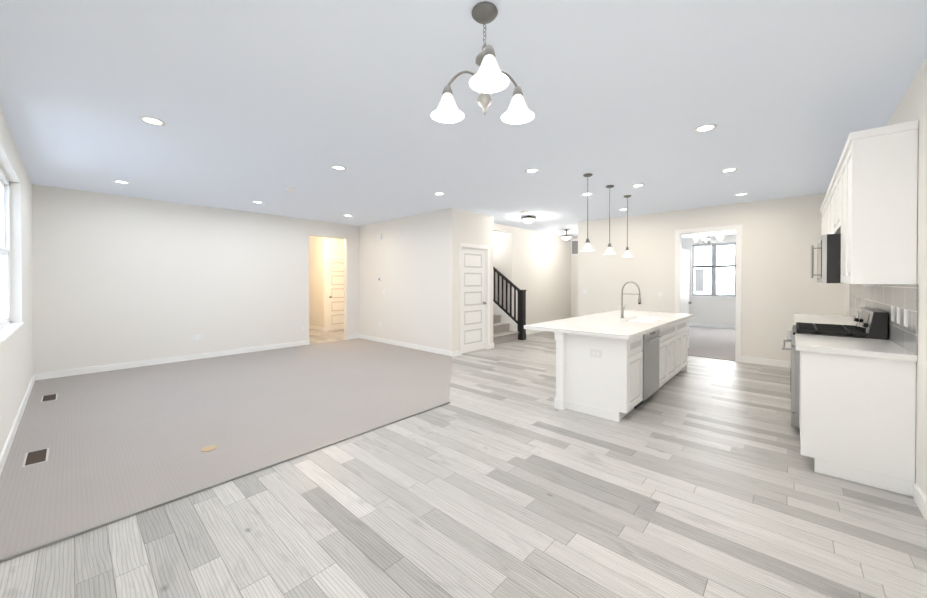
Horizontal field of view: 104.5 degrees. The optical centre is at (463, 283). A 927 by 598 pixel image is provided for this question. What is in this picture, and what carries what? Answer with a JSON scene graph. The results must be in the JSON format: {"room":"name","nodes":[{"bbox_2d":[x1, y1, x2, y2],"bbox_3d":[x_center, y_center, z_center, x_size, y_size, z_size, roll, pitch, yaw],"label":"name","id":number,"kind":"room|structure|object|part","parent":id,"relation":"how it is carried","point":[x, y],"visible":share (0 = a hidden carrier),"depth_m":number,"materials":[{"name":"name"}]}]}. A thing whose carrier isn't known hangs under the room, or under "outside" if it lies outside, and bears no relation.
{"room":"kitchen","nodes":[
{"label":"kitchen","id":0,"kind":"room"},
{"bbox_2d":[0,106,33,454],"bbox_3d":[-2.932,0.007,2.071,8.670,2.740,0.180,0,1,42],"label":"wall","id":1,"kind":"structure","parent":0,"point":[16,362],"depth_m":3.83,"materials":[{"name":"white paint"}]},
{"bbox_2d":[0,167,10,329],"bbox_3d":[-4.167,-0.320,3.172,1.820,1.520,0.070,0,1,42],"label":"window","id":2,"kind":"structure","parent":1,"relation":"in","point":[5,302],"depth_m":3.75,"materials":[{"name":"white glass"}]},
{"bbox_2d":[0,322,23,343],"bbox_3d":[-4.113,0.431,3.236,1.820,0.019,0.090,0,1,42],"label":"window sill","id":3,"kind":"structure","parent":1,"relation":"attached to","point":[8,331],"depth_m":3.24,"materials":[{"name":"white wood"}]},
{"bbox_2d":[0,374,35,474],"bbox_3d":[-2.889,1.324,2.172,8.370,0.105,0.014,0,1,42],"label":"baseboard","id":4,"kind":"structure","parent":1,"relation":"attached to","point":[4,453],"depth_m":3.24,"materials":[{"name":"white wood"}]},
{"bbox_2d":[32,184,358,373],"bbox_3d":[-4.368,-0.026,6.835,0.120,2.740,5.270,0,1,42],"label":"wall","id":5,"kind":"structure","parent":0,"point":[117,279],"depth_m":6.01,"materials":[{"name":"white paint"}]},
{"bbox_2d":[36,340,309,379],"bbox_3d":[-4.660,1.294,6.426,0.014,0.105,3.840,0,1,42],"label":"baseboard","id":6,"kind":"structure","parent":5,"relation":"attached to","point":[63,373],"depth_m":5.96,"materials":[{"name":"white wood"}]},
{"bbox_2d":[192,334,203,340],"bbox_3d":[-4.716,0.947,6.367,0.008,0.115,0.170,0,1,42],"label":"outlet","id":7,"kind":"object","parent":5,"relation":"attached to","point":[196,337],"visible":1,"depth_m":6.36,"materials":[{"name":"white plastic"}]},
{"bbox_2d":[347,334,358,339],"bbox_3d":[-2.658,1.279,8.614,0.014,0.105,0.310,0,1,42],"label":"baseboard","id":8,"kind":"structure","parent":5,"relation":"attached to","point":[357,335],"depth_m":8.61,"materials":[{"name":"white wood"}]},
{"bbox_2d":[359,334,453,356],"bbox_3d":[-1.375,1.286,7.667,3.184,0.105,0.014,0,1,42],"label":"baseboard","id":9,"kind":"structure","parent":5,"relation":"attached to","point":[429,349],"depth_m":7.42,"materials":[{"name":"white wood"}]},
{"bbox_2d":[309,236,321,326],"bbox_3d":[-4.334,-0.051,10.457,1.180,2.740,0.120,0,1,42],"label":"wall","id":10,"kind":"structure","parent":0,"point":[315,280],"depth_m":10.29,"materials":[{"name":"white paint"}]},
{"bbox_2d":[309,325,325,331],"bbox_3d":[-4.326,1.267,10.375,1.314,0.105,0.024,0,1,42],"label":"baseboard","id":11,"kind":"structure","parent":10,"relation":"attached to","point":[310,326],"depth_m":10.20,"materials":[{"name":"white wood"}]},
{"bbox_2d":[322,237,343,327],"bbox_3d":[-3.439,-0.051,10.472,0.120,2.740,1.350,0,1,42],"label":"wall","id":12,"kind":"structure","parent":0,"point":[333,246],"depth_m":10.01,"materials":[{"name":"white paint"}]},
{"bbox_2d":[325,255,343,330],"bbox_3d":[-3.521,0.260,10.284,0.016,2.120,0.900,0,1,42],"label":"door frame","id":13,"kind":"structure","parent":12,"relation":"attached to","point":[326,280],"depth_m":9.97,"materials":[{"name":"white wood"}]},
{"bbox_2d":[328,258,343,330],"bbox_3d":[-3.535,0.298,10.305,0.116,2.028,0.744,0,1,42],"label":"hall door","id":14,"kind":"structure","parent":12,"relation":"in","point":[335,294],"depth_m":10.23,"materials":[{"name":"white wood"}]},
{"bbox_2d":[359,208,456,350],"bbox_3d":[-1.379,-0.032,7.753,3.290,2.740,0.120,0,1,42],"label":"wall","id":15,"kind":"structure","parent":0,"point":[411,261],"depth_m":7.38,"materials":[{"name":"white paint"}]},
{"bbox_2d":[376,234,381,239],"bbox_3d":[-1.906,-1.055,8.126,0.180,0.120,0.030,0,1,42],"label":"sensor box","id":16,"kind":"object","parent":15,"relation":"attached to","point":[379,237],"visible":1,"depth_m":8.10,"materials":[{"name":"white plastic"}]},
{"bbox_2d":[0,329,926,597],"bbox_3d":[0.482,1.395,8.086,11.740,0.120,13.650,0,1,42],"label":"floor","id":17,"kind":"structure","parent":0,"point":[499,475],"depth_m":2.12,"materials":[{"name":"grey wood"}]},
{"bbox_2d":[0,401,449,562],"bbox_3d":[-1.268,1.365,2.903,0.025,0.014,3.280,0,1,42],"label":"transition strip","id":18,"kind":"object","parent":17,"relation":"on","point":[65,537],"visible":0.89,"depth_m":2.30,"materials":[{"name":"silver metal"}]},
{"bbox_2d":[0,338,451,557],"bbox_3d":[-2.463,1.349,5.223,4.880,0.012,5.090,0,1,42],"label":"floor carpet","id":19,"kind":"object","parent":17,"relation":"on","point":[119,442],"visible":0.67,"depth_m":3.56,"materials":[{"name":"grey carpet"}]},
{"bbox_2d":[22,448,48,466],"bbox_3d":[-3.351,1.358,2.816,0.324,0.005,0.124,0,1,42],"label":"air vent register","id":20,"kind":"object","parent":19,"relation":"on","point":[36,457],"depth_m":2.80,"materials":[{"name":"grey"}]},
{"bbox_2d":[41,394,57,401],"bbox_3d":[-4.901,1.348,4.248,0.324,0.005,0.124,0,1,42],"label":"air vent register","id":21,"kind":"object","parent":19,"relation":"on","point":[45,398],"depth_m":4.25,"materials":[{"name":"grey"}]},
{"bbox_2d":[201,445,216,451],"bbox_3d":[-2.097,1.357,2.957,0.110,0.005,0.110,0,1,42],"label":"electrical outlet cover","id":22,"kind":"object","parent":19,"relation":"on","point":[208,448],"visible":1,"depth_m":2.95,"materials":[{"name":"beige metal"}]},
{"bbox_2d":[493,266,525,344],"bbox_3d":[0.415,0.182,8.647,1.692,2.298,1.389,0,1,42],"label":"stairs","id":23,"kind":"structure","parent":17,"relation":"on","point":[507,326],"depth_m":8.64,"materials":[{"name":"carpet"}]},
{"bbox_2d":[554,317,690,421],"bbox_3d":[2.268,0.938,4.740,0.788,0.840,2.910,0,1,42],"label":"kitchen island","id":24,"kind":"object","parent":17,"relation":"on","point":[616,365],"depth_m":3.82,"materials":[{"name":"white wood"}]},
{"bbox_2d":[524,309,643,332],"bbox_3d":[1.965,0.496,5.102,0.610,0.040,3.080,0,1,42],"label":"island countertop","id":25,"kind":"structure","parent":24,"relation":"on","point":[566,325],"depth_m":4.58,"materials":[{"name":"white stone"}]},
{"bbox_2d":[620,281,641,317],"bbox_3d":[2.338,0.219,5.008,0.287,0.515,0.112,0,1,42],"label":"faucet","id":26,"kind":"object","parent":25,"relation":"on","point":[639,297],"depth_m":5.05,"materials":[{"name":"silver metal"}]},
{"bbox_2d":[590,349,601,357],"bbox_3d":[1.364,0.716,3.697,0.120,0.080,0.008,0,1,42],"label":"outlet plate","id":27,"kind":"object","parent":24,"relation":"attached to","point":[594,353],"depth_m":3.70,"materials":[{"name":"white plastic"}]},
{"bbox_2d":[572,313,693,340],"bbox_3d":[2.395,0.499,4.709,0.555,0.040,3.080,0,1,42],"label":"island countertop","id":28,"kind":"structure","parent":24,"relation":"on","point":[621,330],"depth_m":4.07,"materials":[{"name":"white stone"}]},
{"bbox_2d":[634,329,661,408],"bbox_3d":[2.038,0.946,4.178,0.369,0.834,0.598,0,1,42],"label":"dishwasher","id":29,"kind":"object","parent":24,"relation":"in","point":[650,341],"depth_m":4.02,"materials":[{"name":"silver metal"}]},
{"bbox_2d":[790,325,885,427],"bbox_3d":[3.462,0.916,3.370,0.576,0.905,0.888,0,1,42],"label":"range","id":30,"kind":"object","parent":17,"relation":"on","point":[794,355],"depth_m":3.27,"materials":[{"name":"white metal"}]},
{"bbox_2d":[798,352,915,496],"bbox_3d":[2.861,0.933,2.656,0.538,0.880,0.456,0,1,42],"label":"base cabinet","id":31,"kind":"object","parent":17,"relation":"on","point":[853,396],"depth_m":2.47,"materials":[{"name":"white wood"}]},
{"bbox_2d":[794,313,917,363],"bbox_3d":[3.876,0.463,3.795,0.583,0.045,3.570,0,1,42],"label":"countertop","id":32,"kind":"structure","parent":31,"relation":"on","point":[836,335],"depth_m":2.91,"materials":[{"name":"white stone"}]},
{"bbox_2d":[0,0,926,237],"bbox_3d":[0.482,-1.464,8.066,11.740,0.120,13.650,0,1,42],"label":"ceiling","id":33,"kind":"structure","parent":0,"point":[265,102],"depth_m":2.66,"materials":[{"name":"white paint"}]},
{"bbox_2d":[113,180,129,183],"bbox_3d":[-4.631,-1.379,4.864,0.170,0.006,0.170,0,1,42],"label":"recessed light","id":34,"kind":"object","parent":33,"relation":"in","point":[120,181],"visible":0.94,"depth_m":4.87,"materials":[{"name":"white"}]},
{"bbox_2d":[139,116,165,125],"bbox_3d":[-2.610,-1.366,3.014,0.170,0.006,0.170,0,1,42],"label":"recessed light","id":35,"kind":"object","parent":33,"relation":"in","point":[152,121],"visible":0.96,"depth_m":3.01,"materials":[{"name":"white"}]},
{"bbox_2d":[285,187,294,190],"bbox_3d":[-2.523,-1.368,5.212,0.130,0.032,0.130,0,1,42],"label":"smoke detector","id":36,"kind":"object","parent":33,"relation":"attached to","point":[289,189],"visible":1,"depth_m":5.17,"materials":[{"name":"white plastic"}]},
{"bbox_2d":[331,165,346,169],"bbox_3d":[-1.476,-1.375,4.253,0.170,0.006,0.170,0,1,42],"label":"recessed light","id":37,"kind":"object","parent":33,"relation":"in","point":[336,167],"visible":1,"depth_m":4.24,"materials":[{"name":"white"}]},
{"bbox_2d":[431,1,534,123],"bbox_3d":[0.102,-1.102,1.831,0.535,0.518,0.537,0,1,42],"label":"chandelier","id":38,"kind":"object","parent":33,"relation":"hanging from","point":[490,76],"visible":1,"depth_m":1.79,"materials":[{"name":"white glass"}]},
{"bbox_2d":[521,216,535,222],"bbox_3d":[1.348,-1.331,7.444,0.320,0.138,0.320,0,1,42],"label":"flush ceiling light","id":39,"kind":"object","parent":33,"relation":"attached to","point":[528,219],"visible":1,"depth_m":7.35,"materials":[{"name":"white glass"}]},
{"bbox_3d":[1.348,-1.305,7.444,0.290,0.086,0.290,0,1,42],"label":"ceiling glass","id":40,"kind":"part","parent":39,"relation":"part of","materials":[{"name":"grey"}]},
{"bbox_2d":[525,168,538,172],"bbox_3d":[0.834,-1.375,4.363,0.170,0.006,0.170,0,1,42],"label":"recessed light","id":41,"kind":"object","parent":33,"relation":"in","point":[533,170],"visible":0.98,"depth_m":4.36,"materials":[{"name":"white"}]},
{"bbox_2d":[560,229,572,239],"bbox_3d":[2.686,-1.279,9.365,0.320,0.268,0.320,0,1,42],"label":"flush ceiling light","id":42,"kind":"object","parent":33,"relation":"attached to","point":[566,237],"visible":1,"depth_m":9.28,"materials":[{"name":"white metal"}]},
{"bbox_3d":[2.686,-1.188,9.366,0.290,0.086,0.290,0,1,42],"label":"ceiling glass","id":43,"kind":"part","parent":42,"relation":"part of","materials":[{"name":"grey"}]},
{"bbox_2d":[582,173,593,250],"bbox_3d":[1.569,-0.899,4.533,0.162,0.961,0.162,0,1,42],"label":"pendant light","id":44,"kind":"object","parent":33,"relation":"hanging from","point":[587,247],"visible":1,"depth_m":4.52,"materials":[{"name":"silver metal"}]},
{"bbox_3d":[1.569,-0.472,4.536,0.162,0.107,0.162,0,1,42],"label":"lamp shade","id":45,"kind":"part","parent":44,"relation":"part of","materials":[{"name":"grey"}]},
{"bbox_2d":[604,185,614,254],"bbox_3d":[2.069,-0.903,5.079,0.162,0.961,0.162,0,1,42],"label":"pendant light","id":46,"kind":"object","parent":33,"relation":"hanging from","point":[609,250],"visible":1,"depth_m":5.07,"materials":[{"name":"silver metal"}]},
{"bbox_3d":[2.069,-0.475,5.082,0.162,0.107,0.162,0,1,42],"label":"lamp shade","id":47,"kind":"part","parent":46,"relation":"part of","materials":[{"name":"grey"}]},
{"bbox_3d":[2.069,-0.951,5.079,0.116,0.864,0.116,0,1,42],"label":"stem","id":48,"kind":"part","parent":46,"relation":"part of","materials":[{"name":"silver metal"}]},
{"bbox_2d":[622,195,632,256],"bbox_3d":[2.582,-0.907,5.654,0.162,0.961,0.162,0,1,42],"label":"pendant light","id":49,"kind":"object","parent":33,"relation":"hanging from","point":[627,253],"visible":1,"depth_m":5.65,"materials":[{"name":"silver metal"}]},
{"bbox_3d":[2.582,-0.955,5.654,0.116,0.864,0.116,0,1,42],"label":"stem","id":50,"kind":"part","parent":49,"relation":"part of","materials":[{"name":"silver metal"}]},
{"bbox_3d":[2.582,-0.479,5.657,0.162,0.107,0.162,0,1,42],"label":"lamp shade","id":51,"kind":"part","parent":49,"relation":"part of","materials":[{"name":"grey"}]},
{"bbox_2d":[632,184,644,186],"bbox_3d":[2.453,-1.380,5.036,0.170,0.006,0.170,0,1,42],"label":"recessed light","id":52,"kind":"object","parent":33,"relation":"in","point":[638,185],"visible":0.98,"depth_m":5.04,"materials":[{"name":"white"}]},
{"bbox_2d":[694,124,716,132],"bbox_3d":[2.126,-1.367,3.153,0.170,0.006,0.170,0,1,42],"label":"recessed light","id":53,"kind":"object","parent":33,"relation":"in","point":[705,128],"visible":1,"depth_m":3.15,"materials":[{"name":"white"}]},
{"bbox_2d":[692,235,723,244],"bbox_3d":[5.754,-1.157,8.458,0.619,0.500,0.644,0,1,42],"label":"chandelier","id":54,"kind":"object","parent":33,"relation":"hanging from","point":[708,242],"visible":0.83,"depth_m":8.38,"materials":[{"name":"white metal"}]},
{"bbox_2d":[721,168,737,172],"bbox_3d":[3.220,-1.375,4.348,0.170,0.006,0.170,0,1,42],"label":"recessed light","id":55,"kind":"object","parent":33,"relation":"in","point":[728,170],"visible":0.98,"depth_m":4.36,"materials":[{"name":"white"}]},
{"bbox_2d":[734,193,747,195],"bbox_3d":[4.298,-1.383,5.557,0.170,0.006,0.170,0,1,42],"label":"recessed light","id":56,"kind":"object","parent":33,"relation":"in","point":[740,194],"visible":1,"depth_m":5.56,"materials":[{"name":"white"}]},
{"bbox_2d":[457,209,492,349],"bbox_3d":[0.205,-0.028,7.137,0.120,2.740,1.110,0,1,42],"label":"wall block","id":57,"kind":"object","parent":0,"point":[474,228],"visible":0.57,"depth_m":7.08,"materials":[{"name":"white paint"}]},
{"bbox_2d":[462,248,486,353],"bbox_3d":[0.211,0.320,7.082,0.116,2.028,0.758,0,1,42],"label":"closet door","id":58,"kind":"structure","parent":57,"relation":"attached to","point":[473,300],"depth_m":7.10,"materials":[{"name":"white wood"}]},
{"bbox_2d":[459,242,489,355],"bbox_3d":[0.187,0.282,7.108,0.136,2.120,0.920,0,1,42],"label":"door frame","id":59,"kind":"structure","parent":57,"relation":"attached to","point":[487,287],"depth_m":7.35,"materials":[{"name":"white wood"}]},
{"bbox_2d":[493,231,507,309],"bbox_3d":[0.685,-0.044,9.402,1.250,2.740,0.120,0,1,42],"label":"wall","id":60,"kind":"structure","parent":0,"point":[500,251],"depth_m":9.09,"materials":[{"name":"white paint"}]},
{"bbox_2d":[493,223,570,330],"bbox_3d":[1.801,-0.045,9.607,0.120,2.740,4.690,0,1,42],"label":"wall","id":61,"kind":"structure","parent":0,"point":[539,267],"depth_m":9.83,"materials":[{"name":"white paint"}]},
{"bbox_2d":[526,330,542,334],"bbox_3d":[2.317,1.269,10.080,0.014,0.105,3.070,0,1,42],"label":"baseboard","id":62,"kind":"structure","parent":61,"relation":"attached to","point":[528,332],"depth_m":9.54,"materials":[{"name":"white wood"}]},
{"bbox_2d":[571,238,577,317],"bbox_3d":[3.986,-0.053,10.705,1.620,2.740,0.120,0,1,42],"label":"wall","id":63,"kind":"structure","parent":0,"point":[574,285],"depth_m":11.12,"materials":[{"name":"white paint"}]},
{"bbox_2d":[571,239,577,254],"bbox_3d":[3.502,-1.125,11.043,0.400,0.480,0.025,0,1,42],"label":"air vent","id":64,"kind":"object","parent":63,"relation":"in","point":[574,247],"visible":0.57,"depth_m":11.09,"materials":[{"name":"white metal"}]},
{"bbox_2d":[682,235,735,325],"bbox_3d":[7.747,-0.052,10.557,4.370,2.740,0.180,0,1,42],"label":"wall","id":65,"kind":"structure","parent":0,"point":[714,310],"depth_m":10.76,"materials":[{"name":"white paint"}]},
{"bbox_2d":[697,296,726,296],"bbox_3d":[7.882,0.381,10.345,2.240,0.019,0.075,0,1,42],"label":"window sill","id":66,"kind":"structure","parent":65,"relation":"attached to","point":[711,296],"depth_m":10.72,"materials":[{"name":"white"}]},
{"bbox_2d":[689,323,735,328],"bbox_3d":[7.656,1.266,10.518,4.020,0.105,0.014,0,1,42],"label":"baseboard","id":67,"kind":"structure","parent":65,"relation":"attached to","point":[690,324],"depth_m":10.71,"materials":[{"name":"white wood"}]},
{"bbox_2d":[692,242,735,296],"bbox_3d":[7.931,-0.411,10.393,2.240,1.600,0.070,0,1,42],"label":"sunroom window","id":68,"kind":"structure","parent":65,"relation":"in","point":[713,266],"depth_m":10.75,"materials":[{"name":"grey"}]},
{"bbox_2d":[695,269,703,291],"bbox_3d":[7.221,-0.115,10.981,0.240,0.700,0.005,0,1,42],"label":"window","id":69,"kind":"structure","parent":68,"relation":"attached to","point":[699,280],"depth_m":10.98,"materials":[{"name":"white glass"}]},
{"bbox_3d":[7.928,-0.523,10.388,2.240,0.070,0.040,0,1,42],"label":"meeting rail","id":70,"kind":"part","parent":68,"relation":"part of","materials":[{"name":"grey"}]},
{"bbox_2d":[688,326,735,360],"bbox_3d":[5.936,1.326,8.632,4.070,0.012,5.120,0,1,42],"label":"floor","id":71,"kind":"structure","parent":0,"point":[713,343],"depth_m":8.10,"materials":[{"name":"grey carpet"}]},
{"bbox_2d":[578,193,845,361],"bbox_3d":[4.191,-0.026,6.804,4.190,2.740,0.120,0,1,42],"label":"wall","id":72,"kind":"structure","parent":0,"point":[780,285],"depth_m":6.12,"materials":[{"name":"white paint"}]},
{"bbox_2d":[681,249,691,347],"bbox_3d":[4.455,0.322,7.194,0.096,2.020,0.790,0,1,42],"label":"door","id":73,"kind":"structure","parent":72,"relation":"in","point":[685,302],"depth_m":7.23,"materials":[{"name":"white wood"}]},
{"bbox_2d":[675,224,741,361],"bbox_3d":[4.451,0.161,6.556,1.010,2.370,0.136,0,1,42],"label":"door frame","id":74,"kind":"structure","parent":72,"relation":"attached to","point":[678,246],"depth_m":6.24,"materials":[{"name":"white wood"}]},
{"bbox_2d":[742,356,790,367],"bbox_3d":[5.239,1.299,5.763,1.225,0.105,0.014,0,1,42],"label":"baseboard","id":75,"kind":"structure","parent":72,"relation":"attached to","point":[778,363],"depth_m":5.94,"materials":[{"name":"white wood"}]},
{"bbox_2d":[846,58,926,498],"bbox_3d":[4.746,-0.007,4.174,0.180,2.740,13.650,0,1,42],"label":"wall","id":76,"kind":"structure","parent":0,"point":[912,106],"depth_m":2.23,"materials":[{"name":"white paint"}]},
{"bbox_2d":[822,200,825,231],"bbox_3d":[4.676,-0.530,4.443,0.286,1.038,0.612,0,1,42],"label":"upper cabinet","id":77,"kind":"object","parent":76,"relation":"attached to","point":[824,202],"depth_m":4.67,"materials":[{"name":"white wood"}]},
{"bbox_2d":[814,232,837,282],"bbox_3d":[3.541,-0.219,3.290,0.402,0.425,0.760,0,1,42],"label":"microwave","id":78,"kind":"object","parent":76,"relation":"attached to","point":[827,246],"depth_m":3.12,"materials":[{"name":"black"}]},
{"bbox_2d":[826,188,829,231],"bbox_3d":[4.029,-0.525,3.736,0.286,1.038,0.553,0,1,42],"label":"upper cabinet","id":79,"kind":"object","parent":76,"relation":"attached to","point":[828,191],"depth_m":4.16,"materials":[{"name":"white wood"}]},
{"bbox_2d":[830,176,833,231],"bbox_3d":[3.693,-0.767,3.367,0.286,0.550,0.443,0,1,42],"label":"upper cabinet","id":80,"kind":"object","parent":76,"relation":"attached to","point":[832,181],"depth_m":3.74,"materials":[{"name":"white wood"}]},
{"bbox_2d":[834,168,837,231],"bbox_3d":[3.474,-0.765,3.127,0.286,0.550,0.443,0,1,42],"label":"upper cabinet","id":81,"kind":"object","parent":76,"relation":"attached to","point":[836,171],"depth_m":3.38,"materials":[{"name":"white wood"}]},
{"bbox_2d":[838,156,841,282],"bbox_3d":[3.177,-0.519,2.804,0.286,1.038,0.437,0,1,42],"label":"upper cabinet","id":82,"kind":"object","parent":76,"relation":"attached to","point":[840,161],"depth_m":3.07,"materials":[{"name":"white wood"}]},
{"bbox_2d":[842,120,918,287],"bbox_3d":[2.955,-0.517,2.563,0.288,1.038,0.455,0,1,42],"label":"upper cabinet","id":83,"kind":"object","parent":76,"relation":"attached to","point":[880,165],"depth_m":2.40,"materials":[{"name":"white wood"}]},
{"bbox_2d":[849,284,917,355],"bbox_3d":[4.088,0.221,3.599,0.008,0.452,3.570,0,1,42],"label":"backsplash","id":84,"kind":"structure","parent":76,"relation":"attached to","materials":[{"name":"tile"}]},
{"bbox_2d":[913,483,926,522],"bbox_3d":[1.545,1.333,0.829,0.014,0.105,3.960,0,1,42],"label":"baseboard","id":85,"kind":"structure","parent":76,"relation":"attached to","point":[919,498],"depth_m":2.17,"materials":[{"name":"white wood"}]},
{"label":"outside","id":86,"kind":"structure","parent":0,"visible":0},
{"bbox_2d":[694,245,734,293],"bbox_3d":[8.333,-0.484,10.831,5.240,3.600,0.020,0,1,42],"label":"window panes","id":87,"kind":"structure","parent":86,"point":[725,280],"depth_m":11.14,"materials":[{"name":"clear glass"}]}
]}

